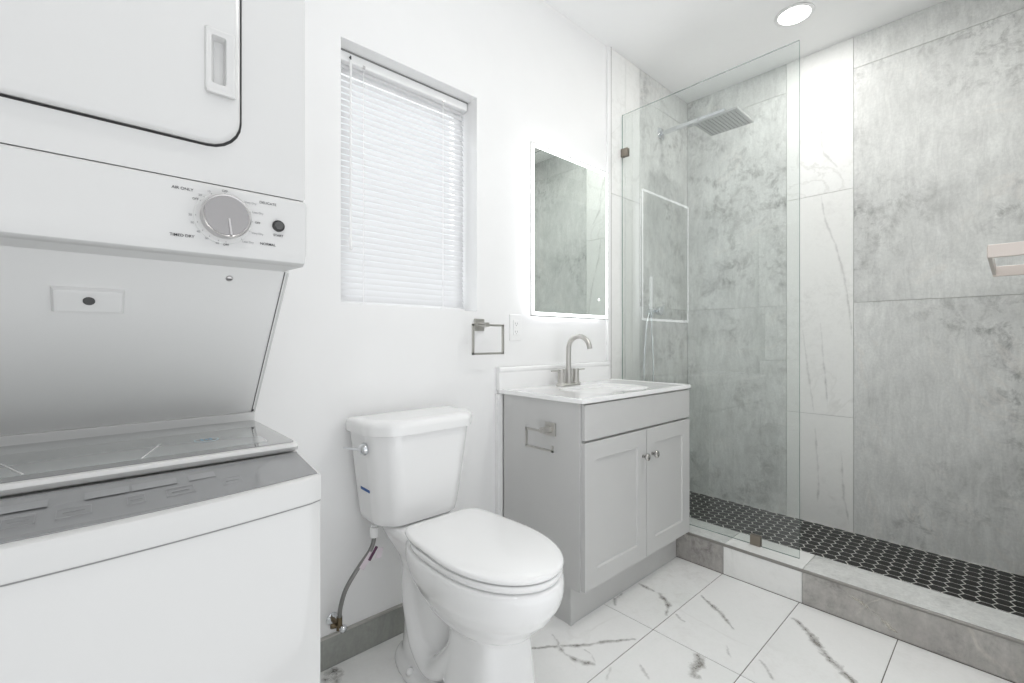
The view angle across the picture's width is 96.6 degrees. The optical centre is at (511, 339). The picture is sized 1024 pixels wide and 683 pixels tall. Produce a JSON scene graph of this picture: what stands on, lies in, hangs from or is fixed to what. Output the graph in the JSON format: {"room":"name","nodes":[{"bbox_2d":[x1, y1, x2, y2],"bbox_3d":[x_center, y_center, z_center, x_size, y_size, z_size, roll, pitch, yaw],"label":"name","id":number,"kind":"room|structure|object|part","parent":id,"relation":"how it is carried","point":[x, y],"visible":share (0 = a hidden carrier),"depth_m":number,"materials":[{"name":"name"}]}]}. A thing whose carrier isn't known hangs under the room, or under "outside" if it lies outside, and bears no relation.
{"room":"bathroom","nodes":[
{"label":"bathroom","id":0,"kind":"room"},
{"bbox_2d":[0,412,320,682],"bbox_3d":[-0.742,0.602,0.723,0.614,0.906,0.784,0,0,-42],"label":"washer","id":1,"kind":"object","parent":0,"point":[176,547],"depth_m":0.56,"materials":[{"name":"metal"}]},
{"bbox_2d":[255,0,686,637],"bbox_3d":[-0.085,-0.270,2.029,3.510,2.650,0.159,0,0,-42],"label":"wall","id":2,"kind":"structure","parent":0,"point":[525,72],"depth_m":1.88,"materials":[{"name":"paint"}]},
{"bbox_2d":[326,523,382,632],"bbox_3d":[-0.508,0.761,1.476,0.167,0.328,0.085,0,0,-29],"label":"supply hose","id":3,"kind":"object","parent":2,"relation":"attached to","point":[334,620],"visible":0.99,"depth_m":1.45,"materials":[{"name":"silver metal"}]},
{"bbox_3d":[-0.530,0.908,1.432,0.026,0.026,0.023,0,0,-42],"label":"valve handle","id":4,"kind":"part","parent":3,"relation":"part of","materials":[{"name":"silver metal"}]},
{"bbox_2d":[320,603,403,671],"bbox_3d":[-0.696,1.003,1.368,1.694,0.102,0.012,0,0,-42],"label":"baseboard","id":5,"kind":"structure","parent":2,"relation":"attached to","point":[336,647],"depth_m":1.53,"materials":[{"name":"tile"}]},
{"bbox_2d":[341,67,460,308],"bbox_3d":[-0.440,-0.556,1.784,0.564,0.879,0.033,0,0,-42],"label":"window","id":6,"kind":"structure","parent":2,"relation":"in","point":[341,67],"depth_m":1.87,"materials":[{"name":"white plastic"}]},
{"bbox_2d":[341,48,467,310],"bbox_3d":[-0.399,-0.556,1.740,0.555,0.877,0.047,0,0,-42],"label":"window blind","id":7,"kind":"object","parent":6,"relation":"attached to","point":[350,61],"visible":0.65,"depth_m":1.72,"materials":[{"name":"white plastic"}]},
{"bbox_3d":[-0.525,-0.542,1.615,0.018,0.849,0.009,0,0,-42],"label":"ladder cord","id":8,"kind":"part","parent":7,"relation":"part of","materials":[{"name":"white fabric"}]},
{"bbox_3d":[-0.406,-0.123,1.746,0.545,0.012,0.022,0,0,-42],"label":"rail","id":9,"kind":"part","parent":7,"relation":"part of","materials":[{"name":"white plastic"}]},
{"bbox_3d":[-0.278,-0.542,1.841,0.018,0.849,0.009,0,0,-42],"label":"ladder cord","id":10,"kind":"part","parent":7,"relation":"part of","materials":[{"name":"white fabric"}]},
{"bbox_2d":[472,319,503,354],"bbox_3d":[-0.112,-0.012,1.868,0.164,0.146,0.060,0,0,-42],"label":"towel ring","id":11,"kind":"object","parent":2,"relation":"attached to","point":[479,324],"visible":1,"depth_m":1.86,"materials":[{"name":"silver metal"}]},
{"bbox_3d":[-0.136,-0.060,1.881,0.050,0.050,0.008,0,0,-42],"label":"mounting plate","id":12,"kind":"part","parent":11,"relation":"part of","materials":[{"name":"silver metal"}]},
{"bbox_3d":[-0.116,-0.060,1.859,0.020,0.018,0.051,0,0,-42],"label":"post","id":13,"kind":"part","parent":11,"relation":"part of","materials":[{"name":"silver metal"}]},
{"bbox_2d":[495,394,502,516],"bbox_3d":[-0.056,0.643,1.946,0.028,0.823,0.020,0,0,-42],"label":"trim","id":14,"kind":"structure","parent":2,"relation":"attached to","point":[498,397],"depth_m":1.94,"materials":[{"name":"white plastic"}]},
{"bbox_2d":[509,314,520,340],"bbox_3d":[0.016,-0.053,2.018,0.070,0.116,0.011,0,0,-42],"label":"wall outlet","id":15,"kind":"object","parent":2,"relation":"attached to","point":[514,319],"visible":1,"depth_m":2.01,"materials":[{"name":"white plastic"}]},
{"bbox_2d":[513,320,518,334],"bbox_3d":[0.018,-0.053,2.016,0.033,0.066,0.005,0,0,-42],"label":"receptacle","id":16,"kind":"object","parent":15,"relation":"attached to","point":[515,322],"depth_m":2.01,"materials":[{"name":"white plastic"}]},
{"bbox_2d":[496,361,609,389],"bbox_3d":[0.229,0.167,2.202,0.782,0.097,0.025,0,0,-42],"label":"backsplash","id":17,"kind":"structure","parent":2,"relation":"attached to","point":[510,377],"depth_m":2.10,"materials":[{"name":"stone"}]},
{"bbox_2d":[530,141,607,319],"bbox_3d":[0.287,-0.496,2.248,0.578,0.783,0.036,0,0,-42],"label":"mirror","id":18,"kind":"object","parent":2,"relation":"attached to","point":[569,196],"visible":1,"depth_m":2.20,"materials":[{"name":"white mirror"}]},
{"bbox_2d":[606,45,610,378],"bbox_3d":[0.526,-0.691,2.482,0.030,1.808,0.014,0,0,-42],"label":"trim","id":19,"kind":"structure","parent":2,"relation":"attached to","point":[608,48],"depth_m":2.48,"materials":[{"name":"white plastic"}]},
{"bbox_2d":[643,276,664,381],"bbox_3d":[0.834,0.085,2.711,0.214,0.910,0.070,0,0,-42],"label":"shower","id":20,"kind":"object","parent":2,"relation":"attached to","point":[651,312],"visible":0.74,"depth_m":2.67,"materials":[{"name":"silver metal"}]},
{"bbox_3d":[0.890,-0.178,2.732,0.069,0.066,0.026,0,0,-42],"label":"mixer knob","id":21,"kind":"part","parent":20,"relation":"part of","materials":[{"name":"silver metal"}]},
{"bbox_2d":[658,106,753,139],"bbox_3d":[1.097,-1.261,2.656,0.230,0.100,0.505,0,0,-42],"label":"shower head","id":22,"kind":"object","parent":2,"relation":"attached to","point":[723,120],"visible":1,"depth_m":2.57},
{"bbox_3d":[1.065,-1.255,2.691,0.036,0.072,0.395,0,0,-42],"label":"arm","id":23,"kind":"part","parent":22,"relation":"part of","materials":[{"name":"silver metal"}]},
{"bbox_2d":[320,491,1023,682],"bbox_3d":[0.388,1.087,1.363,3.510,0.137,1.780,0,0,-42],"label":"floor","id":24,"kind":"structure","parent":0,"point":[686,621],"depth_m":1.65,"materials":[{"name":"tile"}]},
{"bbox_2d":[0,0,320,682],"bbox_3d":[-0.745,0.065,0.727,0.614,1.980,0.794,0,0,-42],"label":"dryer","id":25,"kind":"object","parent":24,"relation":"on","point":[153,208],"visible":1,"depth_m":0.60,"materials":[{"name":"metal"}]},
{"bbox_3d":[-0.600,-0.055,0.646,0.077,0.034,0.031,0,0,-42],"label":"raised plate","id":26,"kind":"part","parent":25,"relation":"part of","materials":[{"name":"paint"}]},
{"bbox_3d":[-0.541,-0.555,0.497,0.430,0.580,0.014,0,0,-42],"label":"dryer door","id":27,"kind":"part","parent":25,"relation":"part of","materials":[{"name":"metal"}]},
{"bbox_3d":[-0.784,-0.023,0.785,0.589,0.378,0.554,0,0,-42],"label":"sloped panel","id":28,"kind":"part","parent":25,"relation":"part of","materials":[{"name":"paint"}]},
{"bbox_3d":[-0.578,-0.162,0.540,0.605,0.100,0.115,0,0,-42],"label":"control panel","id":29,"kind":"part","parent":25,"relation":"part of","materials":[{"name":"plastic"}]},
{"bbox_3d":[-0.397,-0.375,0.621,0.038,0.090,0.018,0,0,-42],"label":"door handle","id":30,"kind":"part","parent":25,"relation":"part of","materials":[{"name":"plastic"}]},
{"bbox_3d":[-0.397,-0.166,0.628,0.069,0.069,0.002,0,0,-42],"label":"dial plate","id":31,"kind":"part","parent":25,"relation":"part of","materials":[{"name":"plastic"}]},
{"bbox_3d":[-0.390,-0.168,0.622,0.060,0.060,0.018,0,0,-42],"label":"timer knob","id":32,"kind":"part","parent":25,"relation":"part of","materials":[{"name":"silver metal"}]},
{"bbox_3d":[-0.385,-0.168,0.616,0.052,0.052,0.001,0,0,-42],"label":"knob","id":33,"kind":"part","parent":25,"relation":"part of","materials":[{"name":"grey plastic"}]},
{"bbox_2d":[343,406,563,682],"bbox_3d":[-0.157,0.653,1.355,0.428,0.804,0.732,0,0,-42],"label":"toilet","id":34,"kind":"object","parent":24,"relation":"on","point":[477,585],"visible":1,"depth_m":1.30,"materials":[{"name":"ceramic"}]},
{"bbox_3d":[-0.491,0.339,1.428,0.114,0.040,0.026,0,0,32],"label":"flush lever","id":35,"kind":"part","parent":34,"relation":"part of","materials":[{"name":"silver metal"}]},
{"bbox_3d":[-0.322,0.275,1.550,0.410,0.047,0.222,0,0,-42],"label":"tank lid","id":36,"kind":"part","parent":34,"relation":"part of","materials":[{"name":"ceramic"}]},
{"bbox_3d":[-0.325,0.445,1.552,0.386,0.303,0.201,0,0,-42],"label":"tank","id":37,"kind":"part","parent":34,"relation":"part of","materials":[{"name":"ceramic"}]},
{"bbox_3d":[-0.141,0.826,1.350,0.328,0.458,0.703,0,0,-42],"label":"bowl","id":38,"kind":"part","parent":34,"relation":"part of","materials":[{"name":"ceramic"}]},
{"bbox_3d":[-0.070,0.566,1.271,0.320,0.020,0.486,0,0,-42],"label":"seat lid","id":39,"kind":"part","parent":34,"relation":"part of","materials":[{"name":"plastic"}]},
{"bbox_3d":[-0.060,0.589,1.261,0.318,0.020,0.454,0,0,-42],"label":"seat","id":40,"kind":"part","parent":34,"relation":"part of","materials":[{"name":"plastic"}]},
{"bbox_2d":[504,389,688,625],"bbox_3d":[0.412,0.643,2.043,0.790,0.824,0.466,0,0,-42],"label":"vanity cabinet","id":41,"kind":"object","parent":24,"relation":"on","point":[612,494],"visible":0.95,"depth_m":1.80,"materials":[{"name":"grey paint"}]},
{"bbox_2d":[525,422,555,452],"bbox_3d":[0.120,0.365,1.736,0.056,0.096,0.143,0,0,-42],"label":"toilet paper holder","id":42,"kind":"object","parent":41,"relation":"attached to","point":[549,429],"visible":1,"depth_m":1.73,"materials":[{"name":"silver metal"}]},
{"bbox_3d":[0.127,0.342,1.723,0.047,0.020,0.020,0,0,-42],"label":"post","id":43,"kind":"part","parent":42,"relation":"part of","materials":[{"name":"silver metal"}]},
{"bbox_3d":[0.147,0.342,1.742,0.008,0.050,0.050,0,0,-42],"label":"mounting plate","id":44,"kind":"part","parent":42,"relation":"part of","materials":[{"name":"silver metal"}]},
{"bbox_2d":[496,361,690,403],"bbox_3d":[0.388,0.229,2.051,0.812,0.221,0.462,0,0,-42],"label":"sink","id":45,"kind":"object","parent":41,"relation":"in","point":[531,381],"visible":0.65,"depth_m":2.04,"materials":[{"name":"stone"}]},
{"bbox_2d":[551,334,591,385],"bbox_3d":[0.267,0.094,2.129,0.183,0.241,0.184,0,0,-2],"label":"faucet","id":46,"kind":"object","parent":45,"relation":"on","point":[569,376],"visible":1,"depth_m":2.13,"materials":[{"name":"silver metal"}]},
{"bbox_3d":[0.210,0.171,2.092,0.085,0.068,0.039,0,0,-42],"label":"handle","id":47,"kind":"part","parent":46,"relation":"part of","materials":[{"name":"silver metal"}]},
{"bbox_3d":[0.266,0.210,2.143,0.156,0.010,0.052,0,0,-42],"label":"plate","id":48,"kind":"part","parent":46,"relation":"part of","materials":[{"name":"silver metal"}]},
{"bbox_3d":[0.305,0.090,2.099,0.036,0.232,0.153,0,0,-42],"label":"spout","id":49,"kind":"part","parent":46,"relation":"part of","materials":[{"name":"silver metal"}]},
{"bbox_3d":[0.322,0.171,2.193,0.085,0.068,0.039,0,0,-42],"label":"handle","id":50,"kind":"part","parent":46,"relation":"part of","materials":[{"name":"silver metal"}]},
{"bbox_2d":[498,378,690,403],"bbox_3d":[0.391,0.276,2.053,0.804,0.127,0.461,0,0,-42],"label":"countertop","id":51,"kind":"structure","parent":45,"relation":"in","point":[590,390],"depth_m":2.00,"materials":[{"name":"stone"}]},
{"bbox_3d":[0.406,0.641,1.775,0.407,0.535,0.018,0,0,-42],"label":"door","id":52,"kind":"part","parent":41,"relation":"part of","materials":[{"name":"grey paint"}]},
{"bbox_3d":[0.545,0.300,1.902,0.784,0.129,0.018,0,0,-42],"label":"drawer","id":53,"kind":"part","parent":41,"relation":"part of","materials":[{"name":"grey paint"}]},
{"bbox_3d":[0.552,0.483,1.876,0.031,0.031,0.030,0,0,-42],"label":"knob","id":54,"kind":"part","parent":41,"relation":"part of","materials":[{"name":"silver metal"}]},
{"bbox_3d":[0.606,0.483,1.924,0.031,0.031,0.030,0,0,-42],"label":"knob","id":55,"kind":"part","parent":41,"relation":"part of","materials":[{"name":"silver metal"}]},
{"bbox_3d":[0.697,0.641,2.040,0.373,0.535,0.018,0,0,-42],"label":"door","id":56,"kind":"part","parent":41,"relation":"part of","materials":[{"name":"grey paint"}]},
{"bbox_2d":[676,517,1023,682],"bbox_3d":[1.125,0.987,1.996,0.187,0.136,1.520,0,0,-42],"label":"shower curb","id":57,"kind":"object","parent":24,"relation":"on","point":[987,639],"visible":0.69,"depth_m":1.68,"materials":[{"name":"tile"}]},
{"bbox_2d":[621,40,799,558],"bbox_3d":[0.912,-0.169,2.238,0.024,2.177,0.875,0,0,-42],"label":"screen","id":58,"kind":"object","parent":57,"relation":"on","point":[756,540],"visible":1,"depth_m":2.02,"materials":[{"name":"clear glass"}]},
{"bbox_2d":[543,0,945,103],"bbox_3d":[0.425,-1.645,1.397,3.610,0.100,1.780,0,0,-42],"label":"ceiling","id":59,"kind":"structure","parent":0,"point":[679,44],"depth_m":2.35,"materials":[{"name":"paint"}]},
{"bbox_2d":[774,2,814,26],"bbox_3d":[1.387,-1.593,2.241,0.172,0.005,0.172,0,0,-42],"label":"recessed light","id":60,"kind":"object","parent":59,"relation":"in","point":[795,14],"visible":1,"depth_m":2.23,"materials":[{"name":"white plastic"}]},
{"bbox_2d":[778,6,810,24],"bbox_3d":[1.387,-1.594,2.241,0.138,0.002,0.138,0,0,-11],"label":"diffuser","id":61,"kind":"object","parent":60,"relation":"attached to","point":[791,15],"depth_m":2.24,"materials":[{"name":"white plastic"}]},
{"bbox_2d":[687,0,1023,575],"bbox_3d":[1.768,-0.270,2.521,0.110,2.650,1.630,0,0,-42],"label":"wall","id":62,"kind":"structure","parent":0,"point":[912,126],"depth_m":2.33,"materials":[{"name":"tile"}]},
{"bbox_3d":[0.988,-0.270,0.779,3.410,2.650,0.109,0,0,-42],"label":"wall","id":63,"kind":"structure","parent":0,"visible":0},
{"bbox_2d":[987,241,1023,276],"bbox_3d":[1.284,-0.198,1.167,0.484,0.045,0.082,0,0,-42],"label":"towel bar","id":64,"kind":"object","parent":63,"relation":"attached to","point":[1014,248],"visible":1,"depth_m":1.03,"materials":[{"name":"silver metal"}]},
{"bbox_3d":[1.114,-0.198,1.012,0.024,0.045,0.082,0,0,-42],"label":"post","id":65,"kind":"part","parent":64,"relation":"part of","materials":[{"name":"silver metal"}]},
{"bbox_3d":[1.454,-0.198,1.322,0.024,0.045,0.082,0,0,-42],"label":"post","id":66,"kind":"part","parent":64,"relation":"part of","materials":[{"name":"silver metal"}]}
]}

